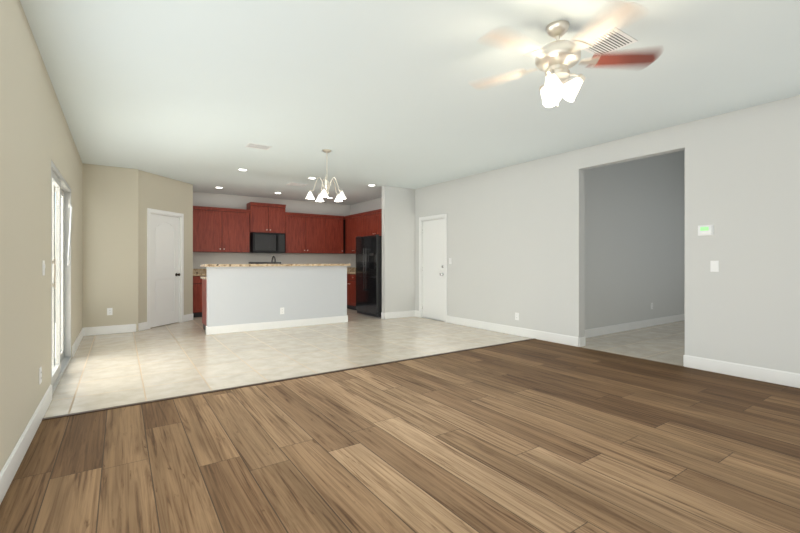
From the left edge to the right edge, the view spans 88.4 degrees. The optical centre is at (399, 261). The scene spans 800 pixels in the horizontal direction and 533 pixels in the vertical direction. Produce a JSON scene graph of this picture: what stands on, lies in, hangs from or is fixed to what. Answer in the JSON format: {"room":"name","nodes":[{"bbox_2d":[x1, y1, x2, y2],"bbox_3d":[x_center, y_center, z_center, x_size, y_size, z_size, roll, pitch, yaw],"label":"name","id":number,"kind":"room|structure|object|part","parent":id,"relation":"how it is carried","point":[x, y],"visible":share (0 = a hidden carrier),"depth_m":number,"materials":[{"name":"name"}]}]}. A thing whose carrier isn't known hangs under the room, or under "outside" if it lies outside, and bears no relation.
{"room":"empty living room","nodes":[
{"label":"empty living room","id":0,"kind":"room"},
{"bbox_2d":[0,0,91,471],"bbox_3d":[-2.917,-0.185,3.313,0.120,2.710,11.600,0,0,-34],"label":"wall","id":1,"kind":"structure","parent":0,"point":[34,129],"depth_m":2.66,"materials":[{"name":"paint"}]},
{"bbox_2d":[0,384,51,503],"bbox_3d":[-1.310,1.103,1.069,0.014,0.133,5.840,0,0,-34],"label":"baseboard","id":2,"kind":"structure","parent":1,"relation":"attached to","point":[22,445],"depth_m":2.42,"materials":[{"name":"white wood"}]},
{"bbox_2d":[39,367,41,384],"bbox_3d":[-2.650,0.840,3.035,0.008,0.116,0.072,0,0,-34],"label":"outlet","id":3,"kind":"object","parent":1,"relation":"attached to","point":[40,374],"visible":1,"depth_m":3.02,"materials":[{"name":"white plastic"}]},
{"bbox_2d":[42,260,44,275],"bbox_3d":[-2.733,0.050,3.160,0.012,0.116,0.072,0,0,-34],"label":"light switch","id":4,"kind":"object","parent":1,"relation":"attached to","point":[43,267],"visible":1,"depth_m":3.14,"materials":[{"name":"white plastic"}]},
{"bbox_2d":[51,160,71,394],"bbox_3d":[-3.511,0.147,4.234,0.172,2.046,1.742,0,0,-34],"label":"sliding door","id":5,"kind":"structure","parent":1,"relation":"in","point":[61,268],"depth_m":4.25,"materials":[{"name":"grey"}]},
{"bbox_2d":[72,328,83,356],"bbox_3d":[-4.489,1.103,5.746,0.014,0.133,1.730,0,0,-34],"label":"baseboard","id":6,"kind":"structure","parent":1,"relation":"attached to","point":[74,347],"depth_m":5.54,"materials":[{"name":"white wood"}]},
{"bbox_2d":[107,308,112,314],"bbox_3d":[-4.689,0.810,6.650,0.072,0.116,0.008,0,0,-34],"label":"outlet","id":7,"kind":"object","parent":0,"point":[109,311],"visible":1,"depth_m":6.65,"materials":[{"name":"white plastic"}]},
{"bbox_2d":[180,182,195,314],"bbox_3d":[-4.384,-0.185,8.470,0.130,2.710,1.139,0,0,-34],"label":"wall","id":8,"kind":"structure","parent":0,"point":[187,196],"depth_m":8.11,"materials":[{"name":"paint"}]},
{"bbox_2d":[150,214,179,327],"bbox_3d":[-4.307,0.160,7.535,0.545,1.996,0.543,0,0,-34],"label":"pantry door","id":9,"kind":"structure","parent":8,"relation":"in","point":[164,270],"depth_m":7.52,"materials":[{"name":"white wood"}]},
{"bbox_2d":[147,208,183,328],"bbox_3d":[-4.331,0.124,7.538,0.136,2.092,0.884,0,0,11],"label":"door frame","id":10,"kind":"structure","parent":8,"relation":"attached to","point":[181,256],"depth_m":7.89,"materials":[{"name":"white wood"}]},
{"bbox_2d":[92,180,351,323],"bbox_3d":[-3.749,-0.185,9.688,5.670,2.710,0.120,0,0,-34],"label":"wall","id":11,"kind":"structure","parent":0,"point":[119,211],"depth_m":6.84,"materials":[{"name":"paint"}]},
{"bbox_2d":[193,206,249,252],"bbox_3d":[-4.019,-0.695,9.218,1.195,0.980,0.346,0,0,-34],"label":"upper cabinet","id":12,"kind":"object","parent":11,"relation":"attached to","point":[221,230],"visible":0.83,"depth_m":9.10,"materials":[{"name":"brown wood"}]},
{"bbox_2d":[246,202,285,233],"bbox_3d":[-3.174,-1.015,9.780,0.825,0.690,0.366,0,0,-34],"label":"upper cabinet","id":13,"kind":"object","parent":11,"relation":"attached to","point":[267,218],"visible":1,"depth_m":9.63,"materials":[{"name":"brown wood"}]},
{"bbox_2d":[250,232,284,252],"bbox_3d":[-3.146,-0.433,9.753,0.750,0.463,0.438,0,0,-34],"label":"microwave","id":14,"kind":"object","parent":13,"relation":"attached to","point":[267,242],"visible":0.98,"depth_m":9.57,"materials":[{"name":"black metal"}]},
{"bbox_2d":[285,212,343,253],"bbox_3d":[-2.197,-0.695,10.456,1.540,0.980,0.346,0,0,-34],"label":"upper cabinet","id":15,"kind":"object","parent":11,"relation":"attached to","point":[313,233],"visible":1,"depth_m":10.31,"materials":[{"name":"brown wood"}]},
{"bbox_2d":[42,338,534,420],"bbox_3d":[-0.301,1.167,4.632,5.690,0.007,0.044,0,0,-34],"label":"transition strip","id":16,"kind":"object","parent":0,"point":[103,409],"depth_m":3.86,"materials":[{"name":"brown wood"}]},
{"bbox_2d":[43,308,684,417],"bbox_3d":[0.789,1.200,7.833,11.330,0.060,8.290,0,0,-34],"label":"floor","id":17,"kind":"structure","parent":0,"point":[154,363],"depth_m":5.35,"materials":[{"name":"beige tile"}]},
{"bbox_2d":[193,276,201,316],"bbox_3d":[-4.086,0.735,9.021,0.904,0.868,0.596,0,0,-34],"label":"base cabinet","id":18,"kind":"object","parent":17,"relation":"on","point":[197,296],"visible":0.1,"depth_m":8.57,"materials":[{"name":"brown wood"}]},
{"bbox_2d":[193,269,206,275],"bbox_3d":[-3.936,0.229,9.105,1.266,0.138,0.627,0,0,-34],"label":"countertop","id":19,"kind":"structure","parent":18,"relation":"on","point":[203,272],"depth_m":9.06,"materials":[{"name":"stone"}]},
{"bbox_2d":[248,262,280,263],"bbox_3d":[-3.070,0.580,9.641,0.754,1.140,0.701,0,0,-34],"label":"range","id":20,"kind":"object","parent":17,"relation":"on","point":[263,262],"visible":0.02,"depth_m":9.81,"materials":[{"name":"black"}]},
{"bbox_2d":[200,268,347,334],"bbox_3d":[-2.259,0.628,7.585,2.498,1.085,0.774,0,0,-34],"label":"kitchen island","id":21,"kind":"object","parent":17,"relation":"on","point":[243,297],"depth_m":7.14,"materials":[{"name":"paint"}]},
{"bbox_2d":[201,264,350,267],"bbox_3d":[-2.145,0.064,7.417,2.570,0.041,0.460,0,0,-34],"label":"island countertop","id":22,"kind":"structure","parent":21,"relation":"on","point":[202,265],"depth_m":7.16,"materials":[{"name":"beige stone"}]},
{"bbox_2d":[347,274,355,309],"bbox_3d":[-1.077,0.735,10.274,0.624,0.869,1.905,0,0,-34],"label":"base cabinet","id":23,"kind":"object","parent":17,"relation":"on","point":[351,291],"visible":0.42,"depth_m":9.92,"materials":[{"name":"brown wood"}]},
{"bbox_2d":[347,267,355,273],"bbox_3d":[-0.894,0.229,9.995,0.637,0.138,1.260,0,0,-34],"label":"countertop","id":24,"kind":"structure","parent":23,"relation":"on","point":[350,270],"depth_m":11.00,"materials":[{"name":"stone"}]},
{"bbox_2d":[356,234,381,316],"bbox_3d":[-0.406,0.292,9.004,0.911,1.695,0.900,0,0,-34],"label":"fridge","id":25,"kind":"object","parent":17,"relation":"on","point":[368,275],"visible":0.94,"depth_m":8.65,"materials":[{"name":"black metal"}]},
{"bbox_2d":[380,186,415,312],"bbox_3d":[-0.035,-0.185,8.609,0.740,2.710,0.120,0,0,-34],"label":"wall","id":26,"kind":"structure","parent":0,"point":[398,205],"depth_m":8.54,"materials":[{"name":"paint"}]},
{"bbox_2d":[384,310,415,318],"bbox_3d":[0.007,1.103,8.553,0.774,0.133,0.060,0,0,-34],"label":"baseboard","id":27,"kind":"structure","parent":26,"relation":"attached to","point":[401,314],"depth_m":8.55,"materials":[{"name":"white wood"}]},
{"bbox_2d":[0,339,799,532],"bbox_3d":[1.173,1.200,2.357,5.810,0.060,5.420,0,0,-34],"label":"floor","id":28,"kind":"structure","parent":0,"point":[535,436],"depth_m":2.48,"materials":[{"name":"brown wood"}]},
{"bbox_2d":[20,0,799,204],"bbox_3d":[1.719,-2.185,6.464,11.330,1.290,11.600,0,0,-34],"label":"ceiling","id":29,"kind":"structure","parent":0,"point":[199,95],"depth_m":3.56,"materials":[{"name":"paint"}]},
{"bbox_2d":[245,143,271,149],"bbox_3d":[-1.893,-1.535,5.508,0.300,0.010,0.200,0,0,-34],"label":"ceiling vent","id":30,"kind":"object","parent":29,"relation":"in","point":[257,146],"visible":1,"depth_m":5.48,"materials":[{"name":"white metal"}]},
{"bbox_2d":[286,182,307,186],"bbox_3d":[-2.059,-1.535,8.225,0.360,0.010,0.280,0,0,-34],"label":"ceiling vent","id":31,"kind":"object","parent":29,"relation":"in","point":[296,184],"visible":0.98,"depth_m":8.19,"materials":[{"name":"white metal"}]},
{"bbox_2d":[306,149,345,201],"bbox_3d":[-1.026,-1.202,5.722,0.561,0.677,0.544,0,0,-34],"label":"chandelier","id":32,"kind":"object","parent":29,"relation":"hanging from","point":[325,192],"visible":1,"depth_m":5.68,"materials":[{"name":"silver metal"}]},
{"bbox_2d":[471,0,659,107],"bbox_3d":[0.993,-1.275,2.676,1.165,0.530,1.203,0,0,-34],"label":"ceiling fan","id":33,"kind":"object","parent":29,"relation":"hanging from","point":[616,15],"depth_m":2.61,"materials":[{"name":"silver metal"}]},
{"bbox_3d":[1.015,-1.275,2.700,0.305,0.530,0.305,0,0,-34],"label":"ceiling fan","id":34,"kind":"part","parent":33,"relation":"part of","materials":[{"name":"white glass"}]},
{"bbox_2d":[583,28,637,54],"bbox_3d":[1.452,-1.535,2.897,0.300,0.010,0.280,0,0,-34],"label":"ceiling vent","id":35,"kind":"object","parent":29,"relation":"attached to","point":[615,40],"visible":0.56,"depth_m":2.89,"materials":[{"name":"white metal"}]},
{"bbox_2d":[352,95,799,373],"bbox_3d":[1.897,-0.780,6.585,0.140,3.900,11.600,0,0,-34],"label":"wall","id":36,"kind":"structure","parent":0,"point":[578,242],"depth_m":5.87,"materials":[{"name":"paint"}]},
{"bbox_2d":[343,217,350,252],"bbox_3d":[-1.152,-0.682,10.659,0.316,0.955,0.525,0,0,-34],"label":"upper cabinet","id":37,"kind":"object","parent":36,"relation":"attached to","point":[347,220],"depth_m":10.71,"materials":[{"name":"brown wood"}]},
{"bbox_2d":[351,213,364,252],"bbox_3d":[-0.904,-0.682,10.294,0.316,0.955,0.594,0,0,-34],"label":"upper cabinet","id":38,"kind":"object","parent":36,"relation":"attached to","point":[353,226],"depth_m":10.30,"materials":[{"name":"brown wood"}]},
{"bbox_2d":[363,209,381,235],"bbox_3d":[-0.324,-0.880,9.413,0.346,0.610,1.505,0,0,-34],"label":"upper cabinet","id":39,"kind":"object","parent":36,"relation":"attached to","point":[373,222],"visible":0.4,"depth_m":9.61,"materials":[{"name":"brown wood"}]},
{"bbox_2d":[421,219,443,321],"bbox_3d":[0.676,0.166,8.299,0.153,2.008,0.728,0,0,-34],"label":"door","id":40,"kind":"structure","parent":36,"relation":"in","point":[433,270],"depth_m":8.29,"materials":[{"name":"white wood"}]},
{"bbox_2d":[419,214,446,321],"bbox_3d":[0.702,0.124,8.312,0.136,2.092,0.884,0,0,-34],"label":"door frame","id":41,"kind":"structure","parent":36,"relation":"attached to","point":[436,217],"depth_m":8.45,"materials":[{"name":"white wood"}]},
{"bbox_2d":[447,316,583,346],"bbox_3d":[1.680,1.103,6.770,0.017,0.133,2.759,0,0,-34],"label":"baseboard","id":42,"kind":"structure","parent":36,"relation":"attached to","point":[541,335],"depth_m":6.43,"materials":[{"name":"white wood"}]},
{"bbox_2d":[585,314,684,337],"bbox_3d":[4.561,1.107,7.468,5.260,0.125,0.014,0,0,-34],"label":"baseboard","id":43,"kind":"structure","parent":36,"relation":"attached to","point":[599,331],"depth_m":7.08,"materials":[{"name":"white wood"}]},
{"bbox_2d":[698,225,713,235],"bbox_3d":[3.271,-0.335,4.412,0.030,0.110,0.140,0,0,-34],"label":"thermostat","id":44,"kind":"object","parent":36,"relation":"attached to","point":[703,230],"visible":1,"depth_m":4.40,"materials":[{"name":"white plastic"}]},
{"bbox_2d":[710,261,718,271],"bbox_3d":[3.324,0.050,4.350,0.012,0.116,0.072,0,0,-34],"label":"light switch","id":45,"kind":"object","parent":36,"relation":"attached to","point":[714,266],"visible":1,"depth_m":4.35,"materials":[{"name":"white plastic"}]},
{"bbox_2d":[683,355,799,387],"bbox_3d":[4.085,1.103,3.232,0.017,0.133,3.294,0,0,-34],"label":"baseboard","id":46,"kind":"structure","parent":36,"relation":"attached to","point":[774,376],"depth_m":4.13,"materials":[{"name":"white wood"}]}
]}

